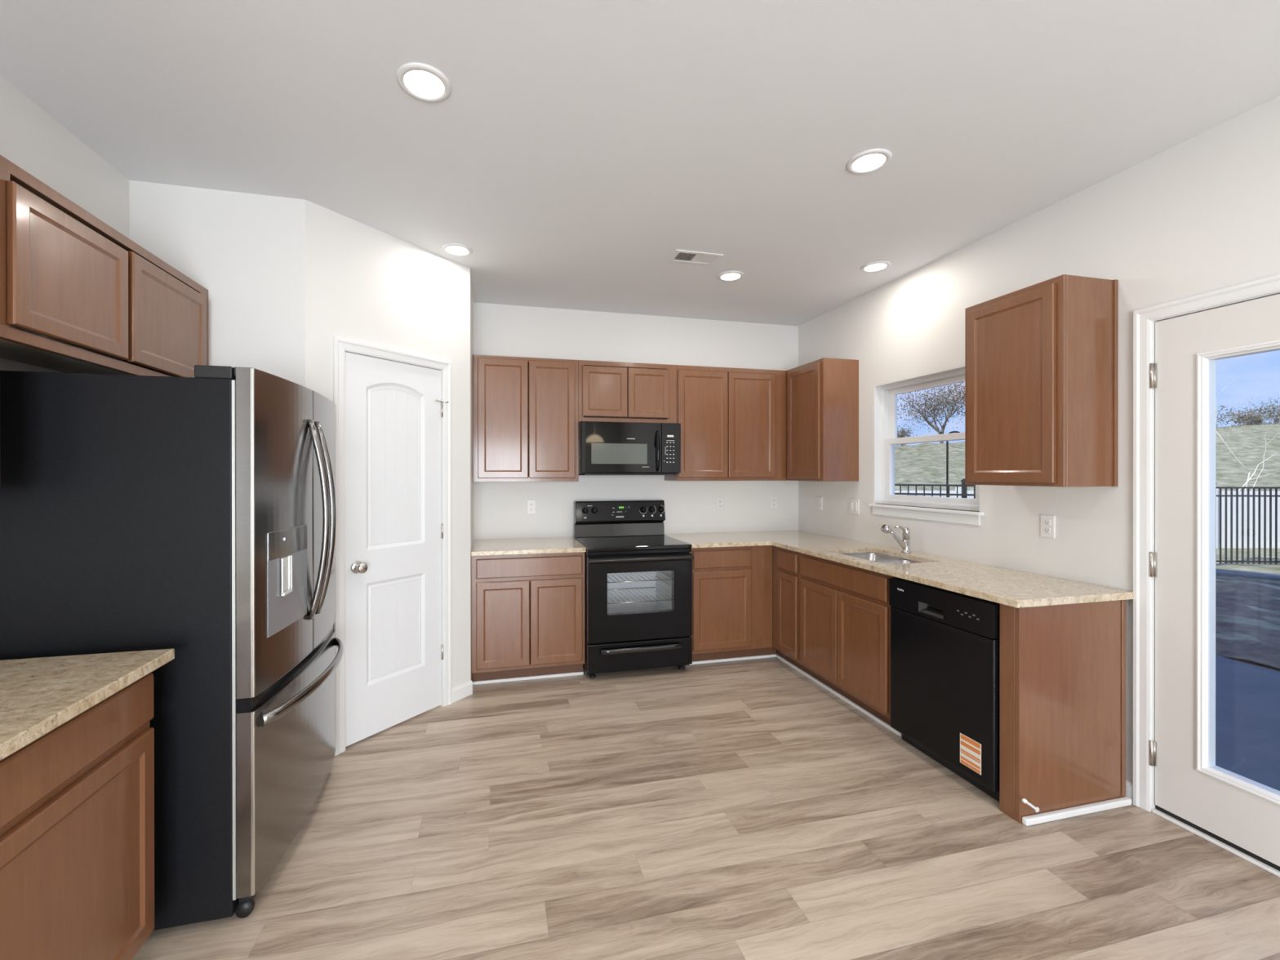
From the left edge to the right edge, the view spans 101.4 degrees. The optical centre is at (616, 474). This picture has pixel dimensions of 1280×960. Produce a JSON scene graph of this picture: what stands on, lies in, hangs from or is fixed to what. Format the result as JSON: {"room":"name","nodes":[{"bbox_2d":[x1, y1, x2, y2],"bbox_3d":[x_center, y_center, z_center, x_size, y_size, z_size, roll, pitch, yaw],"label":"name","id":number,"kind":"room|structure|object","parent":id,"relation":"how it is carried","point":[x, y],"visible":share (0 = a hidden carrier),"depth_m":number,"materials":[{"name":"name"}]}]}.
{"room":"kitchen","nodes":[
{"label":"kitchen","id":0,"kind":"room"},
{"bbox_2d":[0,75,129,373],"bbox_3d":[-2.413,0.111,-0.868,1.780,2.874,6.314,0,0,17],"label":"wall","id":1,"kind":"structure","parent":0,"point":[31,139],"depth_m":1.98,"materials":[{"name":"paint"}]},
{"bbox_2d":[0,155,208,377],"bbox_3d":[-1.916,-0.614,1.886,0.329,0.489,1.069,0,0,-14],"label":"upper cabinet","id":2,"kind":"object","parent":1,"relation":"attached to","point":[67,275],"visible":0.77,"depth_m":1.70,"materials":[{"name":"brown wood"}]},
{"bbox_2d":[128,180,473,688],"bbox_3d":[-1.481,0.104,3.102,0.586,2.874,2.014,0,0,33],"label":"wall","id":3,"kind":"structure","parent":0,"point":[282,277],"depth_m":2.58,"materials":[{"name":"paint"}]},
{"bbox_2d":[333,336,451,755],"bbox_3d":[-1.226,0.362,2.946,0.018,2.118,0.725,0,0,34],"label":"trim","id":4,"kind":"structure","parent":3,"relation":"attached to","point":[340,345],"depth_m":2.73,"materials":[{"name":"white paint"}]},
{"bbox_2d":[345,351,448,746],"bbox_3d":[-1.251,0.386,2.975,0.185,2.070,0.651,0,0,34],"label":"door","id":5,"kind":"structure","parent":3,"relation":"in","point":[394,409],"depth_m":2.93,"materials":[{"name":"white paint"}]},
{"bbox_2d":[451,680,472,703],"bbox_3d":[-1.472,1.379,2.758,1.632,0.085,0.319,0,0,-39],"label":"baseboard","id":6,"kind":"structure","parent":3,"relation":"attached to","point":[459,692],"depth_m":3.32,"materials":[{"name":"white paint"}]},
{"bbox_2d":[471,653,902,737],"bbox_3d":[0.286,1.409,3.185,2.291,0.020,1.291,0,0,-14],"label":"trim","id":7,"kind":"structure","parent":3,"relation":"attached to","point":[528,677],"depth_m":3.61,"materials":[{"name":"white paint"}]},
{"bbox_2d":[473,302,798,638],"bbox_3d":[-0.462,0.101,4.299,4.610,2.874,0.160,0,0,-14],"label":"wall","id":8,"kind":"structure","parent":0,"point":[500,508],"depth_m":4.36,"materials":[{"name":"paint"}]},
{"bbox_2d":[472,354,578,481],"bbox_3d":[-0.693,-0.405,3.992,0.770,0.915,0.324,0,0,-14],"label":"upper cabinet","id":9,"kind":"object","parent":8,"relation":"attached to","point":[500,383],"visible":1,"depth_m":3.83,"materials":[{"name":"brown wood"}]},
{"bbox_2d":[526,499,535,514],"bbox_3d":[-0.677,0.259,4.160,0.070,0.114,0.008,0,0,-14],"label":"wall outlet","id":10,"kind":"object","parent":8,"relation":"attached to","point":[531,504],"visible":1,"depth_m":4.16,"materials":[{"name":"white plastic"}]},
{"bbox_2d":[578,360,676,423],"bbox_3d":[0.062,-0.630,4.175,0.782,0.466,0.324,0,0,-14],"label":"upper cabinet","id":11,"kind":"object","parent":8,"relation":"attached to","point":[606,388],"visible":0.87,"depth_m":4.02,"materials":[{"name":"brown wood"}]},
{"bbox_2d":[578,421,680,475],"bbox_3d":[0.076,-0.195,4.119,0.780,0.402,0.438,0,0,-14],"label":"microwave","id":12,"kind":"object","parent":11,"relation":"attached to","point":[605,448],"visible":0.96,"depth_m":3.94,"materials":[{"name":"black"}]},
{"bbox_2d":[715,497,724,510],"bbox_3d":[0.901,0.255,4.542,0.070,0.114,0.008,0,0,-14],"label":"wall outlet","id":13,"kind":"object","parent":8,"relation":"attached to","point":[719,500],"visible":1,"depth_m":4.54,"materials":[{"name":"white plastic"}]},
{"bbox_2d":[664,364,786,480],"bbox_3d":[0.912,-0.406,4.381,0.966,0.915,0.324,0,0,-14],"label":"upper cabinet","id":14,"kind":"object","parent":8,"relation":"attached to","point":[732,421],"visible":0.92,"depth_m":4.22,"materials":[{"name":"brown wood"}]},
{"bbox_2d":[770,495,777,508],"bbox_3d":[1.404,0.248,4.663,0.070,0.114,0.008,0,0,-14],"label":"wall outlet","id":15,"kind":"object","parent":8,"relation":"attached to","point":[773,498],"visible":1,"depth_m":4.66,"materials":[{"name":"white plastic"}]},
{"bbox_2d":[0,0,1279,326],"bbox_3d":[-0.491,-1.389,0.349,6.200,0.120,7.500,0,0,-14],"label":"ceiling","id":16,"kind":"structure","parent":0,"point":[574,147],"depth_m":1.95,"materials":[{"name":"paint"}]},
{"bbox_2d":[395,62,451,102],"bbox_3d":[-0.653,-1.327,1.778,0.176,0.009,0.176,0,0,-14],"label":"recessed light","id":17,"kind":"object","parent":16,"relation":"in","point":[422,82],"visible":1,"depth_m":1.77,"materials":[{"name":"white paint"}]},
{"bbox_2d":[441,243,472,256],"bbox_3d":[-0.944,-1.328,3.101,0.176,0.009,0.176,0,0,-14],"label":"recessed light","id":18,"kind":"object","parent":16,"relation":"in","point":[453,249],"visible":1,"depth_m":3.08,"materials":[{"name":"white paint"}]},
{"bbox_2d":[666,249,723,266],"bbox_3d":[0.483,-1.331,3.216,0.305,0.007,0.165,0,0,-14],"label":"ceiling vent","id":19,"kind":"object","parent":16,"relation":"in","point":[678,255],"visible":1,"depth_m":3.21,"materials":[{"name":"white metal"}]},
{"bbox_2d":[717,271,744,280],"bbox_3d":[0.767,-1.330,3.515,0.176,0.009,0.176,0,0,-14],"label":"recessed light","id":20,"kind":"object","parent":16,"relation":"in","point":[727,275],"visible":1,"depth_m":3.50,"materials":[{"name":"white paint"}]},
{"bbox_2d":[846,148,892,173],"bbox_3d":[1.074,-1.328,2.228,0.176,0.009,0.176,0,0,-14],"label":"recessed light","id":21,"kind":"object","parent":16,"relation":"in","point":[868,161],"visible":1,"depth_m":2.21,"materials":[{"name":"white paint"}]},
{"bbox_2d":[860,260,891,272],"bbox_3d":[1.663,-1.331,3.358,0.176,0.009,0.176,0,0,-14],"label":"recessed light","id":22,"kind":"object","parent":16,"relation":"in","point":[875,266],"visible":1,"depth_m":3.34,"materials":[{"name":"white paint"}]},
{"bbox_2d":[132,633,1279,959],"bbox_3d":[-0.489,1.484,0.353,6.200,0.120,7.500,0,0,-14],"label":"floor","id":23,"kind":"structure","parent":0,"point":[744,809],"depth_m":1.96,"materials":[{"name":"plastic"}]},
{"bbox_2d":[0,672,154,959],"bbox_3d":[-1.565,0.983,1.131,0.654,0.882,0.618,0,0,-14],"label":"base cabinet","id":24,"kind":"object","parent":23,"relation":"on","point":[77,801],"visible":0.75,"depth_m":1.24,"materials":[{"name":"brown wood"}]},
{"bbox_2d":[0,364,343,930],"bbox_3d":[-1.605,0.540,2.022,0.937,1.764,0.914,0,0,-14],"label":"refrigerator","id":25,"kind":"object","parent":23,"relation":"on","point":[195,517],"visible":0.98,"depth_m":1.62,"materials":[{"name":"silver metal"}]},
{"bbox_2d":[471,551,585,681],"bbox_3d":[-0.660,0.978,3.845,0.764,0.882,0.629,0,0,-14],"label":"base cabinet","id":26,"kind":"object","parent":23,"relation":"on","point":[502,646],"visible":0.91,"depth_m":3.54,"materials":[{"name":"brown wood"}]},
{"bbox_2d":[471,537,586,555],"bbox_3d":[-0.658,0.520,3.836,0.767,0.031,0.647,0,0,-14],"label":"countertop","id":27,"kind":"structure","parent":26,"relation":"on","point":[489,547],"depth_m":3.67,"materials":[{"name":"beige stone"}]},
{"bbox_2d":[573,499,693,678],"bbox_3d":[0.100,0.816,3.962,0.761,1.204,0.721,0,0,-14],"label":"range","id":28,"kind":"object","parent":23,"relation":"on","point":[638,578],"visible":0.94,"depth_m":3.71,"materials":[{"name":"black metal"}]},
{"bbox_2d":[573,534,692,551],"bbox_3d":[0.102,0.515,3.955,0.761,0.028,0.605,0,0,-14],"label":"cooktop","id":29,"kind":"object","parent":28,"relation":"in","point":[593,543],"depth_m":3.81,"materials":[{"name":"black glass"}]},
{"bbox_2d":[607,570,671,613],"bbox_3d":[0.095,0.868,3.982,0.589,0.530,0.479,0,0,-14],"label":"oven window","id":30,"kind":"structure","parent":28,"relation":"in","point":[627,592],"depth_m":4.21,"materials":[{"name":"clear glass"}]},
{"bbox_2d":[586,552,693,644],"bbox_3d":[0.173,0.862,3.659,0.755,0.590,0.099,0,0,-14],"label":"door","id":31,"kind":"structure","parent":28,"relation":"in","point":[675,624],"depth_m":3.65,"materials":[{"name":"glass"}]},
{"bbox_2d":[688,545,776,661],"bbox_3d":[0.828,0.976,4.205,0.758,0.882,0.629,0,0,-14],"label":"base cabinet","id":32,"kind":"object","parent":23,"relation":"on","point":[732,586],"visible":0.73,"depth_m":3.90,"materials":[{"name":"brown wood"}]},
{"bbox_2d":[773,546,808,674],"bbox_3d":[1.512,0.976,3.924,0.629,0.882,0.430,0,0,-14],"label":"base cabinet","id":33,"kind":"object","parent":23,"relation":"on","point":[786,562],"visible":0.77,"depth_m":3.78,"materials":[{"name":"brown wood"}]},
{"bbox_2d":[800,552,894,724],"bbox_3d":[1.664,0.977,3.295,0.629,0.882,0.862,0,0,-14],"label":"base cabinet","id":34,"kind":"object","parent":23,"relation":"on","point":[845,610],"visible":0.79,"depth_m":3.14,"materials":[{"name":"brown wood"}]},
{"bbox_2d":[664,529,1133,608],"bbox_3d":[1.310,0.520,3.336,1.296,0.031,2.544,0,0,-14],"label":"countertop","id":35,"kind":"structure","parent":34,"relation":"on","point":[1016,588],"depth_m":2.74,"materials":[{"name":"beige stone"}]},
{"bbox_2d":[841,552,919,564],"bbox_3d":[1.640,0.629,3.267,0.420,0.188,0.615,0,0,-14],"label":"sink","id":36,"kind":"object","parent":35,"relation":"in","point":[886,559],"visible":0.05,"depth_m":3.47,"materials":[{"name":"silver metal"}]},
{"bbox_2d":[880,524,911,553],"bbox_3d":[1.798,0.412,3.361,0.209,0.185,0.060,0,0,-14],"label":"faucet","id":37,"kind":"object","parent":35,"relation":"on","point":[904,543],"visible":1,"depth_m":3.36,"materials":[{"name":"silver metal"}]},
{"bbox_2d":[888,577,999,801],"bbox_3d":[1.819,0.980,2.576,0.608,0.879,0.601,0,0,-14],"label":"dishwasher","id":38,"kind":"object","parent":23,"relation":"on","point":[945,644],"visible":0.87,"depth_m":2.44,"materials":[{"name":"black plastic"}]},
{"bbox_2d":[999,600,1125,822],"bbox_3d":[1.910,0.978,2.236,0.578,0.882,0.090,0,0,-14],"label":"end panel","id":39,"kind":"object","parent":23,"relation":"on","point":[1062,713],"visible":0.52,"depth_m":2.19,"materials":[{"name":"brown wood"}]},
{"bbox_2d":[1022,798,1039,812],"bbox_3d":[1.683,1.343,2.123,0.114,0.083,0.017,0,0,-25],"label":"door stop","id":40,"kind":"object","parent":39,"relation":"attached to","point":[1024,800],"visible":1,"depth_m":2.12,"materials":[{"name":"white plastic"}]},
{"bbox_2d":[1022,796,1131,826],"bbox_3d":[1.930,1.406,2.187,0.575,0.028,0.024,0,0,-14],"label":"trim","id":41,"kind":"structure","parent":39,"relation":"attached to","point":[1032,820],"depth_m":2.17,"materials":[{"name":"white paint"}]},
{"bbox_3d":[-1.419,0.983,0.528,0.654,0.882,0.618,0,0,-14],"label":"base cabinet","id":42,"kind":"object","parent":23,"relation":"on","visible":0},
{"bbox_2d":[0,648,174,760],"bbox_3d":[-1.475,0.526,0.827,0.686,0.031,1.287,0,0,-14],"label":"countertop","id":43,"kind":"structure","parent":42,"relation":"on","point":[37,695],"depth_m":1.26,"materials":[{"name":"beige stone"}]},
{"bbox_2d":[798,95,1279,782],"bbox_3d":[2.601,0.104,1.099,0.160,2.874,7.500,0,0,-14],"label":"wall","id":44,"kind":"structure","parent":0,"point":[1200,215],"depth_m":2.46,"materials":[{"name":"paint"}]},
{"bbox_2d":[817,496,822,510],"bbox_3d":[1.712,0.244,4.413,0.008,0.114,0.070,0,0,-14],"label":"wall outlet","id":45,"kind":"object","parent":44,"relation":"attached to","point":[820,500],"visible":1,"depth_m":4.40,"materials":[{"name":"white plastic"}]},
{"bbox_2d":[786,357,858,481],"bbox_3d":[1.577,-0.407,4.297,0.324,0.915,0.799,0,0,-14],"label":"upper cabinet","id":46,"kind":"object","parent":44,"relation":"attached to","point":[822,394],"visible":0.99,"depth_m":3.93,"materials":[{"name":"brown wood"}]},
{"bbox_2d":[848,498,859,514],"bbox_3d":[1.812,0.245,4.000,0.010,0.114,0.116,0,0,-14],"label":"light switch","id":47,"kind":"object","parent":44,"relation":"attached to","point":[854,504],"visible":1,"depth_m":3.98,"materials":[{"name":"white plastic"}]},
{"bbox_2d":[867,503,983,525],"bbox_3d":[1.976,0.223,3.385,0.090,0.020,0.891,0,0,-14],"label":"trim","id":48,"kind":"structure","parent":44,"relation":"attached to","point":[915,508],"depth_m":3.27,"materials":[{"name":"white paint"}]},
{"bbox_2d":[874,364,980,511],"bbox_3d":[2.039,-0.215,3.400,0.149,0.855,0.851,0,0,-14],"label":"window","id":49,"kind":"structure","parent":44,"relation":"in","point":[886,438],"depth_m":3.68,"materials":[{"name":"white plastic"}]},
{"bbox_2d":[964,274,1118,486],"bbox_3d":[2.007,-0.404,2.517,0.324,0.915,0.488,0,0,-14],"label":"upper cabinet","id":50,"kind":"object","parent":44,"relation":"attached to","point":[1042,358],"visible":1,"depth_m":2.32,"materials":[{"name":"brown wood"}]},
{"bbox_2d":[1040,514,1055,538],"bbox_3d":[2.148,0.259,2.609,0.008,0.114,0.070,0,0,-14],"label":"wall outlet","id":51,"kind":"object","parent":44,"relation":"attached to","point":[1047,522],"visible":1,"depth_m":2.60,"materials":[{"name":"white plastic"}]},
{"bbox_2d":[1044,519,1050,525],"bbox_3d":[2.146,0.239,2.608,0.002,0.028,0.033,0,0,-14],"label":"socket","id":52,"kind":"object","parent":51,"relation":"attached to","point":[1046,522],"depth_m":2.61,"materials":[{"name":"grey plastic"}]},
{"bbox_2d":[1044,527,1050,533],"bbox_3d":[2.146,0.279,2.609,0.002,0.028,0.033,0,0,-14],"label":"socket","id":53,"kind":"object","parent":51,"relation":"attached to","point":[1046,530],"depth_m":2.61,"materials":[{"name":"grey plastic"}]},
{"bbox_2d":[1124,779,1132,803],"bbox_3d":[2.229,1.377,2.275,0.013,0.085,0.033,0,0,-14],"label":"baseboard","id":54,"kind":"structure","parent":44,"relation":"attached to","point":[1128,784],"depth_m":2.27,"materials":[{"name":"white paint"}]},
{"bbox_2d":[1132,273,1279,812],"bbox_3d":[2.353,0.358,1.744,0.018,2.124,1.054,0,0,-14],"label":"trim","id":55,"kind":"structure","parent":44,"relation":"attached to","point":[1143,317],"depth_m":2.21,"materials":[{"name":"white paint"}]},
{"bbox_2d":[1149,291,1279,877],"bbox_3d":[2.410,0.383,1.758,0.222,2.075,0.970,0,0,-14],"label":"door","id":56,"kind":"structure","parent":44,"relation":"in","point":[1237,814],"depth_m":2.08,"materials":[{"name":"white paint"}]},
{"label":"outside","id":57,"kind":"structure","parent":0,"visible":0},
{"bbox_2d":[894,422,1279,671],"bbox_3d":[31.501,-0.760,31.999,75.002,4.981,60.002,0,0,0],"label":"ground","id":58,"kind":"structure","parent":57,"point":[925,463],"depth_m":21.32,"materials":[{"name":"green plant"}]},
{"bbox_2d":[896,425,917,445],"bbox_3d":[18.633,-2.222,34.346,2.112,2.192,1.565,0,0,-14],"label":"leafy tree","id":59,"kind":"object","parent":58,"relation":"on","point":[903,433],"visible":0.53,"depth_m":34.14,"materials":[{"name":"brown plant"}]},
{"bbox_2d":[897,382,964,443],"bbox_3d":[18.934,-3.833,30.794,6.187,5.390,5.135,0,0,40],"label":"leafy tree","id":60,"kind":"object","parent":58,"relation":"on","point":[931,408],"visible":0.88,"depth_m":30.68,"materials":[{"name":"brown plant"}]},
{"bbox_2d":[894,478,975,498],"bbox_3d":[4.546,0.875,8.286,3.130,1.627,0.080,0,0,30],"label":"metal fence","id":61,"kind":"object","parent":58,"relation":"on","point":[964,494],"visible":0.17,"depth_m":8.02,"materials":[{"name":"black metal"}]},
{"bbox_2d":[946,431,959,497],"bbox_3d":[5.820,0.509,9.001,0.290,2.514,0.031,0,0,0],"label":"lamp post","id":62,"kind":"object","parent":58,"relation":"on","point":[952,432],"visible":0.27,"depth_m":8.99,"materials":[{"name":"black metal"}]},
{"bbox_2d":[942,382,964,428],"bbox_3d":[25.526,-4.519,37.111,4.835,6.136,5.714,0,0,-14],"label":"leafy tree","id":63,"kind":"object","parent":58,"relation":"on","point":[959,383],"visible":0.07,"depth_m":37.59,"materials":[{"name":"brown plant"}]},
{"bbox_2d":[894,487,1279,548],"bbox_3d":[11.420,1.044,11.790,18.000,1.510,0.120,0,0,4],"label":"metal fence","id":64,"kind":"object","parent":58,"relation":"on","point":[1223,498],"visible":0.12,"depth_m":11.60,"materials":[{"name":"black metal"}]},
{"bbox_2d":[1215,405,1242,427],"bbox_3d":[33.651,-2.871,30.082,2.552,2.702,3.440,0,0,-14],"label":"leafy tree","id":65,"kind":"object","parent":58,"relation":"on","point":[1228,412],"visible":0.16,"depth_m":29.29,"materials":[{"name":"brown plant"}]},
{"bbox_2d":[1215,482,1279,564],"bbox_3d":[12.059,0.902,8.887,3.695,1.560,0.080,0,0,4],"label":"metal fence","id":66,"kind":"object","parent":58,"relation":"on","point":[1242,495],"visible":0.74,"depth_m":8.97,"materials":[{"name":"black metal"}]},
{"bbox_2d":[1215,380,1279,490],"bbox_3d":[16.172,-0.280,13.200,2.326,4.377,1.306,0,0,-14],"label":"birch tree","id":67,"kind":"object","parent":58,"relation":"on","point":[1233,380],"visible":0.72,"depth_m":13.09,"materials":[{"name":"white plant"}]},
{"bbox_2d":[1227,407,1270,426],"bbox_3d":[36.461,-2.757,30.208,1.590,2.214,1.670,0,0,39],"label":"leafy tree","id":68,"kind":"object","parent":58,"relation":"on","point":[1246,420],"visible":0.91,"depth_m":30.15,"materials":[{"name":"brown plant"}]},
{"bbox_2d":[1238,452,1277,490],"bbox_3d":[14.639,0.688,12.611,2.446,2.439,0.638,0,0,11],"label":"birch tree","id":69,"kind":"object","parent":58,"relation":"on","point":[1251,477],"visible":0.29,"depth_m":12.53,"materials":[{"name":"white plant"}]},
{"bbox_2d":[1238,397,1279,424],"bbox_3d":[38.398,-3.165,30.660,2.915,2.789,2.918,0,0,-14],"label":"leafy tree","id":70,"kind":"object","parent":58,"relation":"on","point":[1276,420],"visible":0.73,"depth_m":30.58,"materials":[{"name":"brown plant"}]},
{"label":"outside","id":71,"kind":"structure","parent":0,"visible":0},
{"bbox_2d":[1215,568,1279,581],"bbox_3d":[10.697,1.591,6.995,0.500,0.150,10.693,0,0,-45],"label":"path","id":72,"kind":"structure","parent":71,"point":[1219,572],"depth_m":7.94,"materials":[{"name":"concrete"}]},
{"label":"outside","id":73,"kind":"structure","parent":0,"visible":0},
{"bbox_2d":[1215,655,1279,791],"bbox_3d":[3.863,1.627,3.207,3.279,0.100,10.000,0,0,-14],"label":"patio","id":74,"kind":"structure","parent":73,"point":[1247,695],"depth_m":3.34,"materials":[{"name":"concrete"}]},
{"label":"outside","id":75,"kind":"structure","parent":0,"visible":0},
{"bbox_2d":[1215,576,1279,668],"bbox_3d":[7.772,1.565,4.461,4.909,0.055,7.600,0,0,-14],"label":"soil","id":76,"kind":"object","parent":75,"point":[1228,601],"visible":0.22,"depth_m":5.62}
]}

